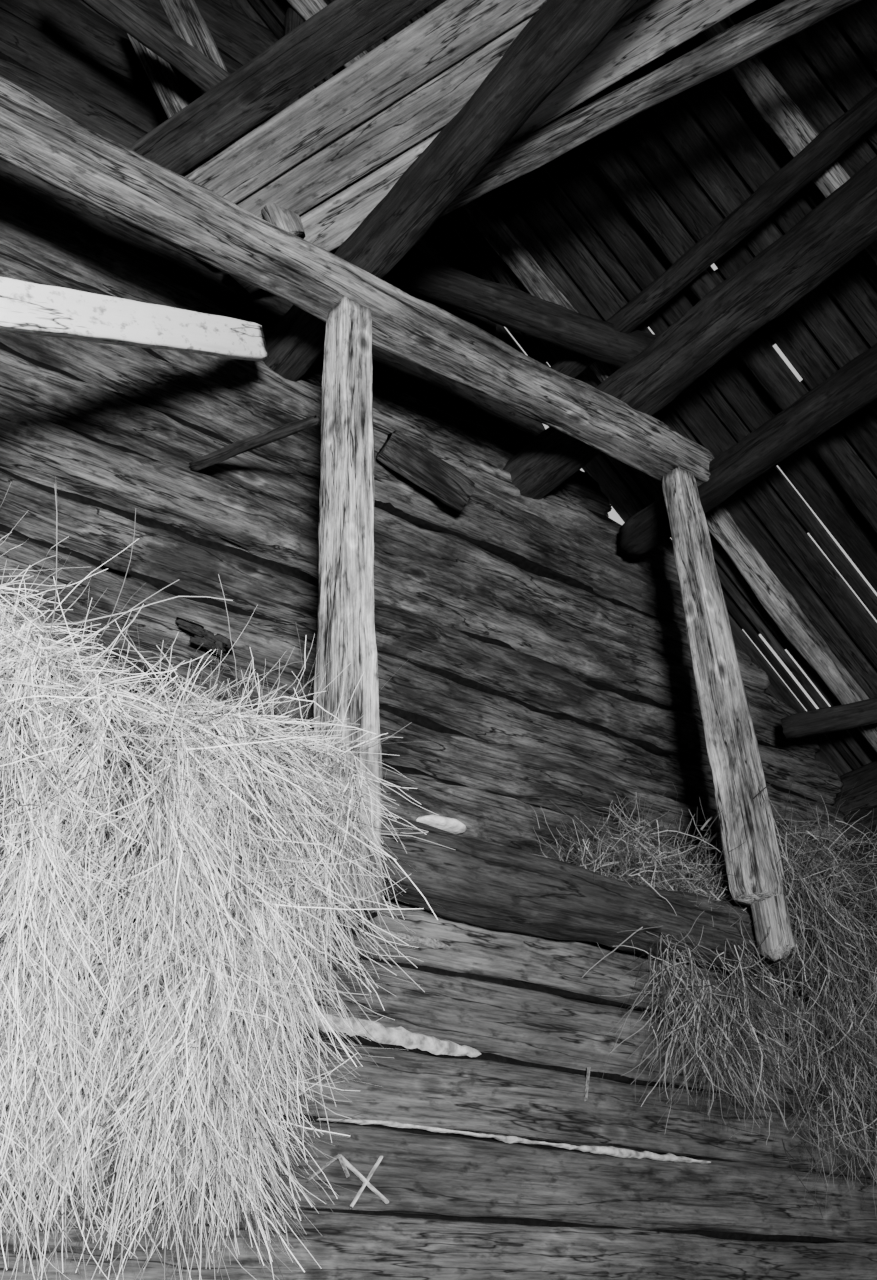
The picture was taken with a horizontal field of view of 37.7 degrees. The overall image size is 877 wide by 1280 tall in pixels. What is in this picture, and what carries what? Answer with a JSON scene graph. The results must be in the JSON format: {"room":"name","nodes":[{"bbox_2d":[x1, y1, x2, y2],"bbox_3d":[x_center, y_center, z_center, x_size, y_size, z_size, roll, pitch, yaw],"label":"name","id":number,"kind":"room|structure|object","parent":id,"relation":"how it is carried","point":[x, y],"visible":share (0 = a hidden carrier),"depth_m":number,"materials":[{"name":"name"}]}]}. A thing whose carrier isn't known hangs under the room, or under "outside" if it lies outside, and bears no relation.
{"room":"farm building","nodes":[
{"label":"farm building","id":0,"kind":"room"},
{"bbox_2d":[188,415,320,471],"bbox_3d":[-0.672,-0.708,4.613,0.664,0.046,0.045,-13,-31,36],"label":"wooden peg","id":1,"kind":"object","parent":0,"point":[253,442],"depth_m":4.59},
{"bbox_2d":[230,0,876,776],"bbox_3d":[0.358,-3.490,2.850,9.871,4.153,6.801,19,-36,-32],"label":"roof","id":2,"kind":"structure","parent":0,"point":[823,44],"depth_m":5.90,"materials":[{"name":"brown wood"}]},
{"bbox_2d":[0,277,269,360],"bbox_3d":[-1.030,-0.924,3.651,0.062,1.670,2.142,-12,-31,18],"label":"board","id":3,"kind":"object","parent":2,"relation":"attached to","point":[28,308],"visible":1,"depth_m":3.84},
{"bbox_2d":[279,4,303,111],"bbox_3d":[-0.667,-2.519,5.777,0.080,1.068,0.088,19,-36,-32],"label":"wooden beam","id":4,"kind":"structure","parent":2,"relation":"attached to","point":[293,19],"depth_m":5.94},
{"bbox_2d":[0,77,714,486],"bbox_3d":[-1.594,-1.718,3.931,7.022,0.222,0.196,19,-36,-32],"label":"tie beam","id":5,"kind":"structure","parent":2,"relation":"attached to","point":[36,138],"depth_m":4.61,"materials":[{"name":"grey wood"}]},
{"bbox_2d":[262,0,637,381],"bbox_3d":[1.169,-2.450,3.151,0.213,0.246,6.569,19,-36,-31],"label":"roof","id":6,"kind":"structure","parent":5,"relation":"on","point":[561,34],"depth_m":4.34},
{"bbox_2d":[128,0,755,293],"bbox_3d":[0.396,-2.110,4.178,3.428,0.057,0.807,-20,-35,29],"label":"loft planks","id":7,"kind":"object","parent":6,"relation":"on","point":[414,83],"visible":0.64,"depth_m":4.48,"materials":[{"name":"wood"}]},
{"bbox_2d":[127,3,213,170],"bbox_3d":[-1.035,-2.102,5.136,0.624,0.946,0.082,20,-36,-32],"label":"strut","id":8,"kind":"object","parent":7,"relation":"on","point":[159,72],"visible":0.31,"depth_m":5.13,"materials":[{"name":"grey wood"}]},
{"bbox_2d":[159,0,305,238],"bbox_3d":[-0.821,-2.079,5.034,0.702,1.116,0.093,18,-35,-30],"label":"strut","id":9,"kind":"object","parent":7,"relation":"on","point":[185,17],"visible":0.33,"depth_m":5.05,"materials":[{"name":"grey wood"}]},
{"bbox_2d":[81,0,359,193],"bbox_3d":[-0.815,-2.094,4.907,1.605,0.530,0.114,19,-35,-31],"label":"wooden beam","id":10,"kind":"structure","parent":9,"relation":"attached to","point":[151,33],"depth_m":4.77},
{"bbox_2d":[502,156,876,499],"bbox_3d":[2.244,-2.057,3.875,0.260,0.249,6.599,19,-35,-31],"label":"log","id":11,"kind":"structure","parent":5,"relation":"on","point":[824,241],"depth_m":5.09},
{"bbox_2d":[662,467,794,962],"bbox_3d":[1.121,0.201,5.061,0.190,2.145,0.207,19,-36,-32],"label":"wooden post","id":12,"kind":"object","parent":5,"relation":"attached to","point":[733,752],"visible":1,"depth_m":4.92,"materials":[{"name":"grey wood"}]},
{"bbox_2d":[619,343,876,557],"bbox_3d":[2.686,-1.777,3.885,0.176,0.193,6.323,18,-35,-30],"label":"log","id":13,"kind":"structure","parent":5,"relation":"on","point":[853,387],"depth_m":5.41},
{"bbox_2d":[260,0,546,361],"bbox_3d":[-0.498,-2.688,6.240,2.582,2.165,0.070,19,-36,-32],"label":"board","id":14,"kind":"object","parent":2,"relation":"attached to","point":[262,1],"visible":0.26,"depth_m":6.33,"materials":[{"name":"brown wood"}]},
{"bbox_2d":[382,252,657,367],"bbox_3d":[0.367,-1.486,5.774,1.533,0.380,0.179,8,-31,-16],"label":"beam","id":15,"kind":"structure","parent":2,"relation":"attached to","point":[507,306],"depth_m":5.71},
{"bbox_2d":[410,20,648,326],"bbox_3d":[-0.115,-2.842,5.866,2.718,2.287,0.099,19,-36,-32],"label":"board","id":16,"kind":"object","parent":2,"relation":"attached to","point":[529,173],"visible":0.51,"depth_m":5.97,"materials":[{"name":"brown wood"}]},
{"bbox_2d":[275,0,785,649],"bbox_3d":[0.124,-1.988,6.274,4.021,3.380,0.070,19,-36,-32],"label":"board","id":17,"kind":"object","parent":2,"relation":"attached to","point":[279,4],"visible":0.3,"depth_m":6.34,"materials":[{"name":"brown wood"}]},
{"bbox_2d":[287,0,876,752],"bbox_3d":[0.442,-1.698,6.093,6.000,0.175,0.164,51,-46,-5],"label":"rafter","id":18,"kind":"object","parent":2,"relation":"attached to","point":[780,605],"depth_m":6.19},
{"bbox_2d":[424,9,750,431],"bbox_3d":[0.162,-2.602,5.832,3.272,2.746,0.099,19,-36,-32],"label":"board","id":19,"kind":"object","parent":2,"relation":"attached to","point":[584,216],"visible":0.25,"depth_m":5.92,"materials":[{"name":"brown wood"}]},
{"bbox_2d":[383,37,876,671],"bbox_3d":[0.688,-1.664,6.095,4.919,4.127,0.100,19,-36,-32],"label":"board","id":20,"kind":"object","parent":2,"relation":"attached to","point":[384,38],"visible":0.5,"depth_m":6.17,"materials":[{"name":"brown wood"}]},
{"bbox_2d":[585,99,696,243],"bbox_3d":[0.100,-3.068,5.563,2.618,2.197,0.099,19,-36,-32],"label":"board","id":21,"kind":"object","parent":2,"relation":"attached to","point":[672,212],"visible":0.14,"depth_m":5.68,"materials":[{"name":"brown wood"}]},
{"bbox_2d":[624,464,759,634],"bbox_3d":[1.163,-0.639,6.456,1.198,1.013,0.070,20,-36,-32],"label":"board","id":22,"kind":"object","parent":2,"relation":"attached to","point":[627,466],"visible":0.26,"depth_m":6.50,"materials":[{"name":"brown wood"}]},
{"bbox_2d":[550,87,876,377],"bbox_3d":[2.290,-2.453,4.125,0.129,0.132,6.570,19,-36,-31],"label":"log","id":23,"kind":"structure","parent":2,"relation":"attached to","point":[841,134],"depth_m":5.27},
{"bbox_2d":[553,119,876,540],"bbox_3d":[0.944,-1.839,5.807,4.920,4.128,0.100,19,-36,-32],"label":"board","id":24,"kind":"object","parent":2,"relation":"attached to","point":[579,152],"visible":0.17,"depth_m":5.87,"materials":[{"name":"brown wood"}]},
{"bbox_2d":[556,103,876,532],"bbox_3d":[0.846,-1.978,5.622,5.996,0.153,0.156,51,-46,-5],"label":"rafter","id":25,"kind":"object","parent":2,"relation":"attached to","point":[600,150],"depth_m":5.65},
{"bbox_2d":[715,269,775,345],"bbox_3d":[1.380,-1.494,5.733,0.338,0.288,0.099,21,-36,-33],"label":"board","id":26,"kind":"object","parent":2,"relation":"on","point":[717,271],"visible":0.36,"depth_m":5.74,"materials":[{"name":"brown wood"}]},
{"bbox_2d":[618,80,876,420],"bbox_3d":[1.142,-1.975,5.574,4.922,4.129,0.100,19,-36,-32],"label":"board","id":27,"kind":"object","parent":2,"relation":"attached to","point":[719,212],"visible":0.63,"depth_m":5.58,"materials":[{"name":"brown wood"}]},
{"bbox_2d":[692,384,807,532],"bbox_3d":[1.430,-0.941,6.070,0.846,0.718,0.099,19,-36,-31],"label":"board","id":28,"kind":"object","parent":2,"relation":"attached to","point":[779,496],"visible":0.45,"depth_m":6.09,"materials":[{"name":"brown wood"}]},
{"bbox_2d":[651,60,870,348],"bbox_3d":[1.239,-2.044,5.460,4.917,4.131,0.100,19,-36,-32],"label":"board","id":29,"kind":"object","parent":2,"relation":"attached to","point":[653,62],"visible":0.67,"depth_m":5.46,"materials":[{"name":"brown wood"}]},
{"bbox_2d":[685,40,876,294],"bbox_3d":[1.339,-2.114,5.347,4.920,4.136,0.099,19,-36,-32],"label":"board","id":30,"kind":"object","parent":2,"relation":"attached to","point":[689,44],"visible":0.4,"depth_m":5.35,"materials":[{"name":"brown wood"}]},
{"bbox_2d":[703,16,876,264],"bbox_3d":[1.265,-2.264,5.140,6.000,0.146,0.150,51,-46,-5],"label":"rafter","id":31,"kind":"object","parent":2,"relation":"attached to","point":[773,103],"depth_m":5.12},
{"bbox_2d":[762,0,876,153],"bbox_3d":[1.535,-2.245,5.117,4.919,4.133,0.099,19,-36,-32],"label":"board","id":32,"kind":"object","parent":2,"relation":"attached to","point":[764,1],"visible":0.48,"depth_m":5.12,"materials":[{"name":"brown wood"}]},
{"bbox_2d":[781,697,876,739],"bbox_3d":[2.063,0.335,6.072,0.866,0.171,0.132,-11,-31,16],"label":"log","id":33,"kind":"object","parent":2,"relation":"attached to","point":[831,719],"visible":1,"depth_m":6.07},
{"bbox_2d":[800,380,876,481],"bbox_3d":[2.348,-0.302,5.858,1.743,1.462,0.099,19,-36,-32],"label":"board","id":34,"kind":"object","parent":2,"relation":"attached to","point":[802,382],"visible":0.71,"depth_m":5.80,"materials":[{"name":"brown wood"}]},
{"bbox_2d":[829,15,876,80],"bbox_3d":[1.634,-2.312,5.003,4.916,4.130,0.100,19,-36,-32],"label":"board","id":35,"kind":"object","parent":2,"relation":"attached to","point":[834,20],"visible":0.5,"depth_m":5.00,"materials":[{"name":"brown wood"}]},
{"bbox_2d":[440,0,861,217],"bbox_3d":[0.794,-1.911,4.382,2.195,0.109,0.104,-19,-34,26],"label":"wooden beam","id":36,"kind":"structure","parent":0,"point":[751,37],"depth_m":4.38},
{"bbox_3d":[1.302,1.201,-1.111,9.400,0.044,9.900,19,-36,-32],"label":"floor","id":37,"kind":"structure","parent":0,"visible":0},
{"bbox_2d":[0,486,454,1279],"bbox_3d":[-1.206,0.506,2.964,2.712,2.036,1.542,19,-36,-32],"label":"pile","id":38,"kind":"object","parent":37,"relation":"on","point":[150,888],"visible":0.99,"depth_m":3.02,"materials":[{"name":"plant"}]},
{"bbox_3d":[-1.270,2.828,1.945,9.025,0.310,0.223,19,-36,-32],"label":"log","id":39,"kind":"object","parent":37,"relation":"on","visible":0},
{"bbox_3d":[-1.255,2.695,1.987,9.024,0.062,0.106,19,-36,-32],"label":"moss","id":40,"kind":"object","parent":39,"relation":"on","visible":0},
{"bbox_3d":[-1.277,2.585,2.081,9.022,0.311,0.223,19,-36,-32],"label":"log","id":41,"kind":"object","parent":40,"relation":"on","visible":0},
{"bbox_3d":[-1.286,2.349,2.227,9.017,0.302,0.208,19,-36,-32],"label":"log","id":42,"kind":"object","parent":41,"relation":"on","visible":0},
{"bbox_3d":[-1.266,2.215,2.268,9.023,0.069,0.107,19,-36,-32],"label":"moss","id":43,"kind":"object","parent":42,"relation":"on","visible":0},
{"bbox_3d":[-1.292,2.104,2.364,9.018,0.300,0.213,19,-36,-32],"label":"log","id":44,"kind":"object","parent":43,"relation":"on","visible":0},
{"bbox_3d":[-1.273,1.965,2.409,9.020,0.063,0.109,19,-36,-32],"label":"moss","id":45,"kind":"object","parent":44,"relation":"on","visible":0},
{"bbox_3d":[-1.295,1.858,2.497,9.015,0.300,0.213,19,-36,-32],"label":"log","id":46,"kind":"object","parent":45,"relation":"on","visible":0},
{"bbox_3d":[-1.304,1.653,2.622,9.020,0.223,0.213,19,-36,-32],"label":"log","id":47,"kind":"object","parent":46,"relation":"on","visible":0},
{"bbox_3d":[-1.298,1.495,2.706,9.024,0.187,0.210,19,-36,-32],"label":"log","id":48,"kind":"object","parent":47,"relation":"on","visible":0},
{"bbox_2d":[0,1198,876,1279],"bbox_3d":[-1.308,1.327,2.811,9.024,0.257,0.213,19,-36,-32],"label":"log","id":49,"kind":"object","parent":48,"relation":"on","point":[346,1246],"visible":0.9,"depth_m":3.52,"materials":[{"name":"wood"}]},
{"bbox_2d":[0,1192,875,1243],"bbox_3d":[-1.292,1.212,2.842,9.016,0.069,0.107,19,-36,-32],"label":"moss","id":50,"kind":"object","parent":49,"relation":"on","point":[519,1221],"visible":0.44,"depth_m":3.91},
{"bbox_2d":[0,1117,876,1242],"bbox_3d":[-1.312,1.127,2.922,9.015,0.252,0.220,19,-36,-32],"label":"log","id":51,"kind":"object","parent":49,"relation":"on","point":[442,1175],"visible":0.63,"depth_m":3.91,"materials":[{"name":"wood"}]},
{"bbox_2d":[306,1067,590,1208],"bbox_3d":[0.070,1.440,3.778,1.055,0.468,0.015,19,-36,-32],"label":"chalk mark","id":52,"kind":"object","parent":51,"relation":"attached to","point":[344,1163],"visible":0.98,"depth_m":3.51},
{"bbox_2d":[317,1118,710,1163],"bbox_3d":[0.290,1.532,3.921,1.550,0.040,0.015,19,-36,-32],"label":"chinking","id":53,"kind":"object","parent":51,"relation":"on","point":[608,1150],"visible":1,"depth_m":3.96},
{"bbox_2d":[256,1035,876,1177],"bbox_3d":[-1.322,0.927,3.041,9.019,0.255,0.210,19,-36,-32],"label":"log","id":54,"kind":"object","parent":51,"relation":"on","point":[470,1095],"visible":0.59,"depth_m":4.03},
{"bbox_2d":[252,954,876,1111],"bbox_3d":[-1.326,0.717,3.163,9.017,0.273,0.231,19,-36,-32],"label":"log","id":55,"kind":"object","parent":54,"relation":"on","point":[527,1025],"visible":0.39,"depth_m":4.12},
{"bbox_2d":[283,1011,480,1056],"bbox_3d":[-0.199,1.138,3.737,0.810,0.078,0.015,19,-36,-32],"label":"chinking","id":56,"kind":"object","parent":55,"relation":"attached to","point":[401,1036],"visible":0.78,"depth_m":3.78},
{"bbox_2d":[301,899,876,1048],"bbox_3d":[-1.326,0.523,3.268,9.026,0.220,0.221,19,-36,-32],"label":"log","id":57,"kind":"object","parent":55,"relation":"on","point":[549,962],"visible":0.2,"depth_m":4.22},
{"bbox_2d":[377,929,449,948],"bbox_3d":[-0.076,0.925,3.970,0.270,0.042,0.015,19,-36,-32],"label":"chinking","id":58,"kind":"object","parent":57,"relation":"on","point":[434,943],"visible":0.88,"depth_m":3.97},
{"bbox_2d":[293,816,863,990],"bbox_3d":[0.357,0.859,4.275,3.177,0.264,0.261,19,-36,-32],"label":"wooden plank","id":59,"kind":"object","parent":57,"relation":"attached to","point":[490,886],"depth_m":4.18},
{"bbox_2d":[311,296,382,928],"bbox_3d":[-0.296,-0.223,4.097,0.184,2.303,0.208,19,-36,-32],"label":"post","id":60,"kind":"object","parent":59,"relation":"attached to","point":[345,614],"visible":0.86,"depth_m":4.04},
{"bbox_2d":[416,815,466,834],"bbox_3d":[0.008,0.585,4.051,0.190,0.037,0.103,19,-36,-32],"label":"flat stone","id":61,"kind":"object","parent":59,"relation":"on","point":[451,825],"visible":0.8,"depth_m":4.01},
{"bbox_2d":[514,770,876,1217],"bbox_3d":[1.256,1.254,4.813,2.246,1.773,1.117,15,-34,-26],"label":"pile","id":62,"kind":"object","parent":59,"relation":"on","point":[826,906],"visible":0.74,"depth_m":4.57,"materials":[{"name":"plant"}]},
{"bbox_2d":[321,948,875,1050],"bbox_3d":[-1.308,0.599,3.198,9.014,0.071,0.106,19,-36,-32],"label":"moss","id":63,"kind":"object","parent":55,"relation":"on","point":[512,983],"visible":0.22,"depth_m":4.22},
{"bbox_2d":[285,1029,874,1115],"bbox_3d":[-1.300,0.812,3.074,9.012,0.065,0.102,19,-36,-32],"label":"moss","id":64,"kind":"object","parent":54,"relation":"on","point":[363,1041],"visible":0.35,"depth_m":4.03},
{"bbox_2d":[259,1113,876,1179],"bbox_3d":[-1.291,1.014,2.956,9.016,0.063,0.106,19,-36,-32],"label":"moss","id":65,"kind":"object","parent":51,"relation":"on","point":[409,1130],"visible":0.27,"depth_m":3.81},
{"bbox_3d":[-1.541,3.024,2.253,9.000,0.303,0.326,19,-36,-32],"label":"log","id":66,"kind":"object","parent":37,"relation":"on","visible":0},
{"bbox_3d":[-1.532,2.903,2.304,9.000,0.098,0.146,19,-36,-32],"label":"moss","id":67,"kind":"object","parent":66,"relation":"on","visible":0},
{"bbox_3d":[-1.557,2.811,2.392,9.000,0.303,0.310,19,-36,-32],"label":"log","id":68,"kind":"object","parent":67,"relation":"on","visible":0},
{"bbox_3d":[-1.554,2.571,2.515,9.000,0.318,0.304,19,-36,-32],"label":"log","id":69,"kind":"object","parent":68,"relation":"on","visible":0},
{"bbox_3d":[-1.541,2.449,2.561,9.000,0.119,0.146,19,-36,-32],"label":"moss","id":70,"kind":"object","parent":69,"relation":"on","visible":0},
{"bbox_3d":[-1.543,2.337,2.625,9.000,0.320,0.312,19,-36,-32],"label":"log","id":71,"kind":"object","parent":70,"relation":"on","visible":0},
{"bbox_3d":[-1.555,2.231,2.700,9.000,0.111,0.150,19,-36,-32],"label":"moss","id":72,"kind":"object","parent":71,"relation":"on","visible":0},
{"bbox_3d":[-1.549,2.111,2.756,9.000,0.310,0.295,19,-36,-32],"label":"log","id":73,"kind":"object","parent":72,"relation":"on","visible":0},
{"bbox_3d":[-1.557,1.901,2.881,9.000,0.310,0.326,19,-36,-32],"label":"log","id":74,"kind":"object","parent":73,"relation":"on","visible":0},
{"bbox_3d":[-1.559,1.780,2.948,9.000,0.101,0.153,19,-36,-32],"label":"moss","id":75,"kind":"object","parent":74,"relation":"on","visible":0},
{"bbox_3d":[-1.573,1.671,3.029,9.000,0.296,0.310,19,-36,-32],"label":"log","id":76,"kind":"object","parent":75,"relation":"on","visible":0},
{"bbox_3d":[-1.570,1.442,3.146,9.000,0.318,0.304,19,-36,-32],"label":"log","id":77,"kind":"object","parent":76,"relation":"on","visible":0},
{"bbox_3d":[-1.572,1.327,3.212,9.000,0.105,0.154,19,-36,-32],"label":"moss","id":78,"kind":"object","parent":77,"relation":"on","visible":0},
{"bbox_3d":[-1.591,1.224,3.296,9.000,0.300,0.314,19,-36,-32],"label":"log","id":79,"kind":"object","parent":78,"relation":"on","visible":0},
{"bbox_3d":[-1.581,1.112,3.341,9.000,0.114,0.158,19,-36,-32],"label":"moss","id":80,"kind":"object","parent":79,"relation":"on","visible":0},
{"bbox_3d":[-1.583,0.996,3.407,9.000,0.315,0.328,19,-36,-32],"label":"log","id":81,"kind":"object","parent":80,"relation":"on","visible":0},
{"bbox_3d":[-1.615,0.783,3.570,9.000,0.319,0.315,19,-36,-32],"label":"log","id":82,"kind":"object","parent":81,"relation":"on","visible":0},
{"bbox_3d":[-1.591,0.640,3.611,9.000,0.110,0.146,19,-36,-32],"label":"moss","id":83,"kind":"object","parent":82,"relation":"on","visible":0},
{"bbox_3d":[-1.611,0.549,3.690,9.000,0.310,0.328,19,-36,-32],"label":"log","id":84,"kind":"object","parent":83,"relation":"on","visible":0},
{"bbox_3d":[-1.599,0.338,3.785,9.000,0.297,0.320,19,-36,-32],"label":"log","id":85,"kind":"object","parent":84,"relation":"on","visible":0},
{"bbox_2d":[62,696,726,893],"bbox_3d":[-1.616,0.123,3.926,9.002,0.317,0.347,19,-36,-32],"label":"log","id":86,"kind":"object","parent":85,"relation":"on","point":[492,818],"visible":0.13,"depth_m":5.00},
{"bbox_2d":[62,673,722,859],"bbox_3d":[-1.605,0.006,3.972,9.000,0.120,0.159,19,-36,-32],"label":"moss","id":87,"kind":"object","parent":86,"relation":"on","point":[401,769],"visible":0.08,"depth_m":4.91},
{"bbox_2d":[0,593,860,886],"bbox_3d":[-1.607,-0.090,4.027,9.000,0.290,0.329,19,-36,-32],"label":"log","id":88,"kind":"object","parent":86,"relation":"on","point":[509,770],"visible":0.41,"depth_m":4.98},
{"bbox_2d":[0,531,846,847],"bbox_3d":[-1.626,-0.282,4.159,9.002,0.299,0.339,19,-36,-32],"label":"log","id":89,"kind":"object","parent":88,"relation":"on","point":[476,714],"visible":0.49,"depth_m":4.98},
{"bbox_2d":[100,558,235,657],"bbox_3d":[-0.925,-0.099,4.417,0.526,0.250,0.048,19,-36,-32],"label":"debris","id":90,"kind":"object","parent":89,"relation":"attached to","point":[205,638],"visible":0.99,"depth_m":4.44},
{"bbox_2d":[0,524,816,801],"bbox_3d":[-1.619,-0.396,4.210,9.000,0.118,0.162,19,-36,-32],"label":"moss","id":91,"kind":"object","parent":89,"relation":"on","point":[159,584],"visible":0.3,"depth_m":5.16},
{"bbox_2d":[0,471,843,804],"bbox_3d":[-1.629,-0.495,4.279,9.001,0.318,0.331,19,-36,-32],"label":"log","id":92,"kind":"object","parent":89,"relation":"on","point":[95,532],"visible":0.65,"depth_m":5.08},
{"bbox_2d":[0,468,806,757],"bbox_3d":[-1.623,-0.599,4.325,8.953,0.113,0.180,19,-36,-32],"label":"moss","id":93,"kind":"object","parent":92,"relation":"on","point":[297,573],"visible":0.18,"depth_m":4.83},
{"bbox_2d":[0,396,819,759],"bbox_3d":[-1.609,-0.714,4.392,8.876,0.325,0.320,19,-36,-32],"label":"log","id":94,"kind":"object","parent":92,"relation":"on","point":[34,448],"visible":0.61,"depth_m":5.00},
{"bbox_2d":[0,349,769,692],"bbox_3d":[-1.645,-0.922,4.521,8.266,0.275,0.322,19,-36,-32],"label":"log","id":95,"kind":"object","parent":94,"relation":"on","point":[93,410],"visible":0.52,"depth_m":5.09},
{"bbox_2d":[0,342,677,623],"bbox_3d":[-1.614,-1.023,4.580,7.826,0.113,0.143,19,-36,-31],"label":"moss","id":96,"kind":"object","parent":95,"relation":"on","point":[523,563],"visible":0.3,"depth_m":5.59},
{"bbox_2d":[0,331,685,625],"bbox_3d":[-1.639,-1.150,4.633,7.731,0.305,0.325,19,-36,-32],"label":"log","id":97,"kind":"object","parent":95,"relation":"on","point":[131,371],"visible":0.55,"depth_m":5.24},
{"bbox_2d":[0,243,678,583],"bbox_3d":[-1.633,-1.343,4.757,7.108,0.269,0.319,20,-36,-32],"label":"log","id":98,"kind":"object","parent":97,"relation":"on","point":[301,399],"visible":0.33,"depth_m":5.53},
{"bbox_2d":[0,193,611,516],"bbox_3d":[-1.749,-1.561,4.834,6.378,0.291,0.363,19,-36,-32],"label":"log","id":99,"kind":"object","parent":98,"relation":"on","point":[113,269],"visible":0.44,"depth_m":5.12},
{"bbox_2d":[0,159,544,444],"bbox_3d":[-1.785,-1.782,4.879,5.776,0.290,0.320,19,-36,-32],"label":"log","id":100,"kind":"object","parent":99,"relation":"on","point":[43,199],"visible":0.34,"depth_m":5.32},
{"bbox_3d":[-1.673,-1.960,5.108,5.488,0.306,0.321,19,-36,-32],"label":"log","id":101,"kind":"object","parent":100,"relation":"on","visible":0},
{"bbox_2d":[0,59,496,336],"bbox_3d":[-1.676,-2.182,5.237,4.880,0.316,0.305,19,-36,-31],"label":"log","id":102,"kind":"object","parent":101,"relation":"on","point":[82,110],"visible":0.14,"depth_m":5.27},
{"bbox_2d":[0,52,147,133],"bbox_3d":[-1.657,-2.292,5.303,4.362,0.106,0.129,19,-36,-32],"label":"moss","id":103,"kind":"object","parent":102,"relation":"on","point":[3,56],"visible":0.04,"depth_m":5.28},
{"bbox_2d":[0,9,431,259],"bbox_3d":[-1.678,-2.372,5.383,4.228,0.294,0.309,20,-36,-32],"label":"log","id":104,"kind":"object","parent":102,"relation":"on","point":[35,49],"visible":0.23,"depth_m":5.36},
{"bbox_2d":[0,0,367,194],"bbox_3d":[-1.672,-2.622,5.481,3.694,0.300,0.301,19,-36,-31],"label":"log","id":105,"kind":"object","parent":104,"relation":"on","point":[70,22],"visible":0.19,"depth_m":5.47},
{"bbox_2d":[78,0,278,113],"bbox_3d":[-1.684,-2.849,5.603,3.046,0.308,0.292,19,-36,-32],"label":"log","id":106,"kind":"object","parent":105,"relation":"on","point":[231,65],"visible":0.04,"depth_m":5.76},
{"bbox_2d":[143,0,300,98],"bbox_3d":[-1.657,-3.077,5.729,2.427,0.303,0.318,19,-36,-32],"label":"log","id":107,"kind":"object","parent":106,"relation":"on","point":[243,38],"visible":0.41,"depth_m":6.04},
{"bbox_2d":[49,268,621,525],"bbox_3d":[-1.628,-1.444,4.796,6.695,0.110,0.166,19,-36,-32],"label":"moss","id":108,"kind":"object","parent":98,"relation":"on","point":[599,515],"visible":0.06,"depth_m":6.34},
{"bbox_2d":[376,430,474,512],"bbox_3d":[-0.048,-0.719,5.423,0.444,0.289,0.138,12,-32,-22],"label":"stub","id":109,"kind":"object","parent":97,"relation":"attached to","point":[399,452],"visible":1,"depth_m":5.37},
{"bbox_2d":[40,417,770,695],"bbox_3d":[-1.613,-0.831,4.459,8.332,0.109,0.159,19,-36,-32],"label":"moss","id":110,"kind":"object","parent":94,"relation":"on","point":[94,439],"visible":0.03,"depth_m":4.67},
{"bbox_2d":[379,703,841,853],"bbox_3d":[-1.607,-0.185,4.077,9.000,0.118,0.164,19,-36,-32],"label":"moss","id":111,"kind":"object","parent":88,"relation":"on","point":[420,720],"visible":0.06,"depth_m":5.01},
{"bbox_3d":[4.186,2.927,2.309,0.221,0.283,7.022,19,-36,-32],"label":"log","id":112,"kind":"object","parent":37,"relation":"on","visible":0},
{"bbox_3d":[4.180,2.712,2.437,0.215,0.284,7.018,19,-36,-32],"label":"log","id":113,"kind":"object","parent":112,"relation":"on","visible":0},
{"bbox_3d":[4.176,2.494,2.557,0.210,0.284,7.014,19,-36,-32],"label":"log","id":114,"kind":"object","parent":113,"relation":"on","visible":0},
{"bbox_3d":[4.173,2.277,2.683,0.214,0.285,7.022,19,-36,-32],"label":"log","id":115,"kind":"object","parent":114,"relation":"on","visible":0},
{"bbox_3d":[4.165,2.058,2.808,0.214,0.285,7.015,19,-36,-32],"label":"log","id":116,"kind":"object","parent":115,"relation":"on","visible":0},
{"bbox_3d":[4.158,1.842,2.932,0.215,0.286,7.020,19,-36,-32],"label":"log","id":117,"kind":"object","parent":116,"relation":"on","visible":0},
{"bbox_3d":[4.156,1.625,3.056,0.214,0.282,7.015,19,-36,-32],"label":"log","id":118,"kind":"object","parent":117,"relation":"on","visible":0},
{"bbox_3d":[4.150,1.409,3.180,0.215,0.283,7.017,19,-36,-32],"label":"log","id":119,"kind":"object","parent":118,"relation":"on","visible":0},
{"bbox_3d":[4.143,1.192,3.305,0.217,0.283,7.018,19,-36,-32],"label":"log","id":120,"kind":"object","parent":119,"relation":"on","visible":0},
{"bbox_3d":[4.137,0.974,3.429,0.215,0.280,7.017,19,-36,-32],"label":"log","id":121,"kind":"object","parent":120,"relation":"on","visible":0},
{"bbox_3d":[4.135,0.759,3.553,0.214,0.284,7.025,19,-36,-32],"label":"log","id":122,"kind":"object","parent":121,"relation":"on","visible":0},
{"bbox_3d":[4.130,0.544,3.678,0.213,0.287,7.014,19,-36,-32],"label":"log","id":123,"kind":"object","parent":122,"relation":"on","visible":0},
{"bbox_3d":[4.124,0.325,3.805,0.215,0.285,7.019,19,-36,-32],"label":"log","id":124,"kind":"object","parent":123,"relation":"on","visible":0},
{"bbox_3d":[4.118,0.108,3.929,0.217,0.283,7.020,19,-36,-32],"label":"log","id":125,"kind":"object","parent":124,"relation":"on","visible":0},
{"bbox_2d":[856,862,876,896],"bbox_3d":[4.114,-0.109,4.051,0.213,0.288,7.024,19,-36,-32],"label":"log","id":126,"kind":"object","parent":125,"relation":"on","point":[873,862],"visible":0.03,"depth_m":6.26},
{"bbox_2d":[840,811,876,866],"bbox_3d":[4.111,-0.325,4.175,0.215,0.287,7.021,19,-36,-32],"label":"log","id":127,"kind":"object","parent":126,"relation":"on","point":[868,817],"visible":0.38,"depth_m":6.37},
{"bbox_2d":[833,760,876,822],"bbox_3d":[4.104,-0.543,4.300,0.214,0.278,7.018,19,-36,-32],"label":"log","id":128,"kind":"object","parent":127,"relation":"on","point":[865,789],"visible":0.47,"depth_m":6.46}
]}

